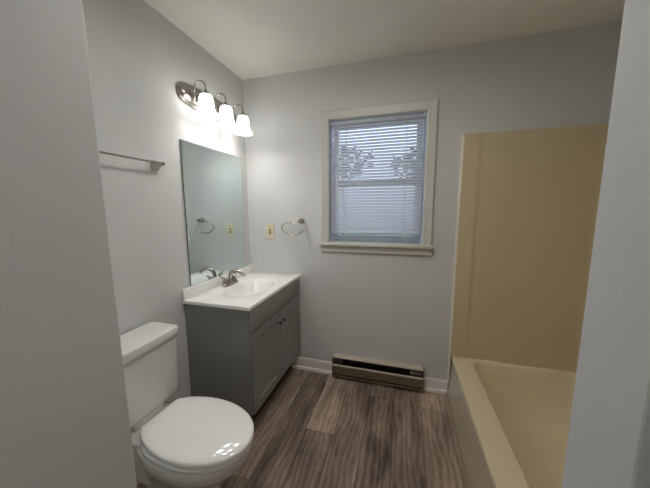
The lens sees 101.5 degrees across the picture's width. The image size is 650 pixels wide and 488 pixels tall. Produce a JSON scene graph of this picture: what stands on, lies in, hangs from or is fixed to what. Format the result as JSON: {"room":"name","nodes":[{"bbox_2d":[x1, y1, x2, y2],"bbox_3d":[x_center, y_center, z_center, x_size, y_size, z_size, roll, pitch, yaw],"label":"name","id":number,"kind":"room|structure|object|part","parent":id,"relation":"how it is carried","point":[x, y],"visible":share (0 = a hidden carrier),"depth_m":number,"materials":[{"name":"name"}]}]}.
{"room":"bathroom","nodes":[
{"label":"bathroom","id":0,"kind":"room"},
{"bbox_2d":[0,0,136,487],"bbox_3d":[-0.717,0.181,0.041,0.114,2.440,1.250,2,8,16],"label":"wall","id":1,"kind":"structure","parent":0,"point":[65,422],"depth_m":0.51,"materials":[{"name":"paint"}]},
{"bbox_2d":[82,0,250,403],"bbox_3d":[-0.932,-0.023,1.575,0.100,2.440,1.834,2,8,16],"label":"wall","id":2,"kind":"structure","parent":0,"point":[137,56],"depth_m":1.39,"materials":[{"name":"paint"}]},
{"bbox_2d":[99,151,164,169],"bbox_3d":[-0.959,-0.382,1.130,0.067,0.046,0.626,2,8,16],"label":"towel bar","id":3,"kind":"object","parent":2,"relation":"attached to","point":[156,165],"visible":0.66,"depth_m":1.31,"materials":[{"name":"silver metal"}]},
{"bbox_3d":[-0.878,-0.419,1.406,0.067,0.046,0.046,2,8,16],"label":"post","id":4,"kind":"part","parent":3,"relation":"part of","materials":[{"name":"silver metal"}]},
{"bbox_2d":[179,139,245,285],"bbox_3d":[-0.768,-0.215,1.922,0.010,0.896,0.620,2,8,16],"label":"wall mirror","id":5,"kind":"object","parent":2,"relation":"attached to","point":[211,178],"visible":1,"depth_m":1.85,"materials":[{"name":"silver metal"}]},
{"bbox_2d":[176,80,252,135],"bbox_3d":[-0.688,-0.903,1.788,0.192,0.213,0.586,2,8,16],"label":"vanity light","id":6,"kind":"object","parent":2,"relation":"attached to","point":[207,107],"visible":1,"depth_m":1.66,"materials":[{"name":"white glass"}]},
{"bbox_3d":[-0.760,-0.926,1.599,0.114,0.115,0.017,2,8,16],"label":"arm","id":7,"kind":"part","parent":6,"relation":"part of","materials":[{"name":"silver metal"}]},
{"bbox_3d":[-0.713,-0.832,1.598,0.130,0.124,0.130,2,8,16],"label":"lamp shade","id":8,"kind":"part","parent":6,"relation":"part of","materials":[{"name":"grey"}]},
{"bbox_3d":[-0.707,-0.951,1.781,0.114,0.115,0.017,2,8,16],"label":"arm","id":9,"kind":"part","parent":6,"relation":"part of","materials":[{"name":"silver metal"}]},
{"bbox_3d":[-0.660,-0.857,1.780,0.130,0.124,0.130,2,8,16],"label":"lamp shade","id":10,"kind":"part","parent":6,"relation":"part of","materials":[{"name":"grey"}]},
{"bbox_3d":[-0.652,-0.976,1.969,0.114,0.115,0.017,2,8,16],"label":"arm","id":11,"kind":"part","parent":6,"relation":"part of","materials":[{"name":"silver metal"}]},
{"bbox_3d":[-0.605,-0.882,1.968,0.130,0.124,0.130,2,8,16],"label":"lamp shade","id":12,"kind":"part","parent":6,"relation":"part of","materials":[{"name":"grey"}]},
{"bbox_2d":[181,264,252,299],"bbox_3d":[-0.758,0.262,1.989,0.020,0.066,0.778,2,8,16],"label":"backsplash","id":13,"kind":"structure","parent":2,"relation":"attached to","point":[189,292],"depth_m":1.81,"materials":[{"name":"stone"}]},
{"bbox_2d":[137,366,466,487],"bbox_3d":[0.489,1.349,0.699,3.400,0.060,3.070,2,8,16],"label":"floor","id":14,"kind":"structure","parent":0,"point":[314,430],"depth_m":1.63,"materials":[{"name":"laminate"}]},
{"bbox_2d":[120,322,253,487],"bbox_3d":[-0.645,0.848,1.193,0.686,0.812,0.404,2,8,16],"label":"toilet","id":15,"kind":"object","parent":14,"relation":"on","point":[194,441],"visible":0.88,"depth_m":1.15,"materials":[{"name":"white ceramic"}]},
{"bbox_3d":[-0.879,0.459,1.216,0.192,0.046,0.372,2,8,16],"label":"tank lid","id":16,"kind":"part","parent":15,"relation":"part of","materials":[{"name":"white ceramic"}]},
{"bbox_3d":[-0.883,0.632,1.241,0.182,0.303,0.356,2,8,16],"label":"tank","id":17,"kind":"part","parent":15,"relation":"part of","materials":[{"name":"white ceramic"}]},
{"bbox_3d":[-0.553,0.812,1.181,0.505,0.028,0.343,2,8,16],"label":"lid","id":18,"kind":"part","parent":15,"relation":"part of","materials":[{"name":"white plastic"}]},
{"bbox_3d":[-0.541,0.838,1.182,0.476,0.018,0.357,2,8,16],"label":"seat","id":19,"kind":"part","parent":15,"relation":"part of","materials":[{"name":"white plastic"}]},
{"bbox_2d":[184,278,300,420],"bbox_3d":[-0.527,0.733,1.992,0.493,0.828,0.762,2,8,16],"label":"vanity cabinet","id":20,"kind":"object","parent":14,"relation":"on","point":[238,357],"visible":0.85,"depth_m":1.65,"materials":[{"name":"paint"}]},
{"bbox_3d":[-0.659,0.780,1.645,0.432,0.828,0.016,2,8,16],"label":"panel","id":21,"kind":"part","parent":20,"relation":"part of","materials":[{"name":"paint"}]},
{"bbox_2d":[181,264,299,310],"bbox_3d":[-0.543,0.333,1.936,0.467,0.194,0.778,2,8,16],"label":"countertop","id":22,"kind":"structure","parent":20,"relation":"on","point":[251,290],"depth_m":1.82,"materials":[{"name":"stone"}]},
{"bbox_2d":[219,269,245,286],"bbox_3d":[-0.649,0.240,1.945,0.163,0.119,0.211,2,8,16],"label":"faucet","id":23,"kind":"object","parent":22,"relation":"on","point":[232,279],"visible":1,"depth_m":1.93,"materials":[{"name":"silver metal"}]},
{"bbox_3d":[-0.701,0.288,1.967,0.054,0.018,0.164,2,8,16],"label":"plate","id":24,"kind":"part","parent":23,"relation":"part of","materials":[{"name":"silver metal"}]},
{"bbox_3d":[-0.645,0.234,1.943,0.155,0.107,0.038,2,8,16],"label":"spout","id":25,"kind":"part","parent":23,"relation":"part of","materials":[{"name":"silver metal"}]},
{"bbox_3d":[-0.341,0.660,1.928,0.017,0.668,0.762,2,8,16],"label":"frame","id":26,"kind":"part","parent":20,"relation":"part of","materials":[{"name":"paint"}]},
{"bbox_3d":[-0.378,0.752,1.748,0.015,0.514,0.367,2,8,16],"label":"door","id":27,"kind":"part","parent":20,"relation":"part of","materials":[{"name":"paint"}]},
{"bbox_3d":[-0.326,0.401,1.889,0.015,0.134,0.754,2,8,16],"label":"false drawer","id":28,"kind":"part","parent":20,"relation":"part of","materials":[{"name":"paint"}]},
{"bbox_3d":[-0.273,0.704,2.109,0.015,0.514,0.383,2,8,16],"label":"door","id":29,"kind":"part","parent":20,"relation":"part of","materials":[{"name":"paint"}]},
{"bbox_2d":[446,393,470,487],"bbox_3d":[0.704,1.234,1.266,0.014,0.014,1.598,2,8,16],"label":"trim","id":30,"kind":"structure","parent":14,"relation":"on","point":[447,397],"depth_m":1.57,"materials":[{"name":"brown"}]},
{"bbox_2d":[447,356,575,487],"bbox_3d":[1.111,1.095,1.130,0.834,0.321,1.596,2,8,16],"label":"bathtub","id":31,"kind":"object","parent":14,"relation":"on","point":[512,421],"visible":0.62,"depth_m":1.61,"materials":[{"name":"beige plastic"}]},
{"bbox_2d":[144,0,624,79],"bbox_3d":[0.478,-1.139,0.366,3.400,0.080,3.070,2,8,16],"label":"ceiling","id":32,"kind":"structure","parent":0,"point":[251,38],"depth_m":1.51,"materials":[{"name":"paint"}]},
{"bbox_2d":[243,21,621,389],"bbox_3d":[0.550,-0.091,2.035,2.490,2.440,0.120,2,8,16],"label":"wall","id":33,"kind":"structure","parent":0,"point":[393,308],"depth_m":1.99,"materials":[{"name":"paint"}]},
{"bbox_2d":[266,224,273,237],"bbox_3d":[-0.470,-0.108,2.255,0.075,0.122,0.020,2,8,16],"label":"light switch","id":34,"kind":"object","parent":33,"relation":"attached to","point":[269,227],"visible":1,"depth_m":2.26,"materials":[{"name":"beige plastic"}]},
{"bbox_2d":[281,218,303,235],"bbox_3d":[-0.259,-0.140,2.168,0.197,0.142,0.059,2,8,16],"label":"towel ring","id":35,"kind":"object","parent":33,"relation":"attached to","point":[301,220],"visible":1,"depth_m":2.15,"materials":[{"name":"silver metal"}]},
{"bbox_2d":[292,356,331,374],"bbox_3d":[-0.110,1.053,2.307,0.377,0.106,0.022,2,8,16],"label":"baseboard","id":36,"kind":"structure","parent":33,"relation":"attached to","point":[308,364],"depth_m":2.30,"materials":[{"name":"white paint"}]},
{"bbox_2d":[332,353,423,391],"bbox_3d":[0.410,1.026,2.129,0.718,0.178,0.067,2,8,16],"label":"baseboard heater","id":37,"kind":"object","parent":33,"relation":"attached to","point":[401,375],"visible":1,"depth_m":2.11,"materials":[{"name":"beige metal"}]},
{"bbox_3d":[0.403,1.043,2.104,0.710,0.082,0.010,2,8,16],"label":"panel","id":38,"kind":"part","parent":37,"relation":"part of","materials":[{"name":"metal"}]},
{"bbox_2d":[319,99,437,255],"bbox_3d":[0.380,-0.461,2.014,0.847,1.070,0.160,2,8,16],"label":"window","id":39,"kind":"structure","parent":33,"relation":"in","point":[415,245],"depth_m":1.97,"materials":[{"name":"grey paint"}]},
{"bbox_3d":[0.376,0.005,2.054,0.847,0.024,0.115,2,8,16],"label":"sill","id":40,"kind":"part","parent":39,"relation":"part of","materials":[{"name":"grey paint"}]},
{"bbox_3d":[0.389,-0.264,2.078,0.670,0.478,0.022,2,8,16],"label":"sash","id":41,"kind":"part","parent":39,"relation":"part of","materials":[{"name":"white plastic"}]},
{"bbox_2d":[330,112,425,238],"bbox_3d":[0.372,-0.485,1.992,0.692,0.882,0.050,2,8,16],"label":"window blind","id":42,"kind":"object","parent":39,"relation":"attached to","point":[399,211],"visible":1,"depth_m":1.99,"materials":[{"name":"white plastic"}]},
{"bbox_3d":[0.166,-0.479,2.057,0.012,0.854,0.036,2,8,16],"label":"ladder cord","id":43,"kind":"part","parent":42,"relation":"part of","materials":[{"name":"white fabric"}]},
{"bbox_3d":[0.376,-0.085,2.053,0.678,0.014,0.024,2,8,16],"label":"rail","id":44,"kind":"part","parent":42,"relation":"part of","materials":[{"name":"white plastic"}]},
{"bbox_3d":[0.586,-0.465,1.937,0.012,0.854,0.036,2,8,16],"label":"ladder cord","id":45,"kind":"part","parent":42,"relation":"part of","materials":[{"name":"white fabric"}]},
{"bbox_3d":[0.394,-0.698,2.044,0.670,0.471,0.022,2,8,16],"label":"sash","id":46,"kind":"part","parent":39,"relation":"part of","materials":[{"name":"white glass"}]},
{"bbox_2d":[424,377,447,394],"bbox_3d":[0.844,1.085,2.034,0.172,0.106,0.022,2,8,16],"label":"baseboard","id":47,"kind":"structure","parent":33,"relation":"attached to","point":[434,385],"depth_m":2.03,"materials":[{"name":"white paint"}]},
{"bbox_2d":[562,0,649,487],"bbox_3d":[1.198,0.167,0.080,1.774,2.440,0.114,2,8,16],"label":"wall","id":48,"kind":"structure","parent":0,"point":[608,444],"depth_m":0.31,"materials":[{"name":"paint"}]},
{"label":"outside","id":49,"kind":"structure","parent":0,"visible":0},
{"bbox_2d":[338,228,412,235],"bbox_3d":[4.495,0.259,16.782,30.000,0.200,29.700,2,8,16],"label":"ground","id":50,"kind":"structure","parent":49,"point":[355,228],"depth_m":24.55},
{"bbox_2d":[333,143,372,234],"bbox_3d":[1.018,-2.293,14.107,3.165,5.644,3.052,2,8,16],"label":"tree","id":51,"kind":"object","parent":50,"relation":"on","point":[346,143],"visible":0.09,"depth_m":13.69,"materials":[{"name":"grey plant"}]},
{"bbox_2d":[390,148,422,177],"bbox_3d":[4.858,-2.212,13.825,3.004,5.522,3.191,2,8,16],"label":"tree","id":52,"kind":"object","parent":50,"relation":"on","point":[410,148],"visible":0.03,"depth_m":13.56,"materials":[{"name":"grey plant"}]},
{"bbox_3d":[1.558,0.061,0.864,0.100,2.440,1.834,2,8,16],"label":"wall","id":53,"kind":"structure","parent":0,"visible":0},
{"bbox_2d":[447,123,608,382],"bbox_3d":[1.103,0.266,1.021,0.841,1.775,1.596,2,8,16],"label":"tub surround","id":54,"kind":"object","parent":53,"relation":"attached to","point":[528,200],"visible":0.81,"depth_m":1.74,"materials":[{"name":"beige plastic"}]},
{"bbox_3d":[1.460,0.173,0.905,0.097,1.562,1.596,2,8,16],"label":"long panel","id":55,"kind":"part","parent":54,"relation":"part of","materials":[{"name":"beige plastic"}]}
]}

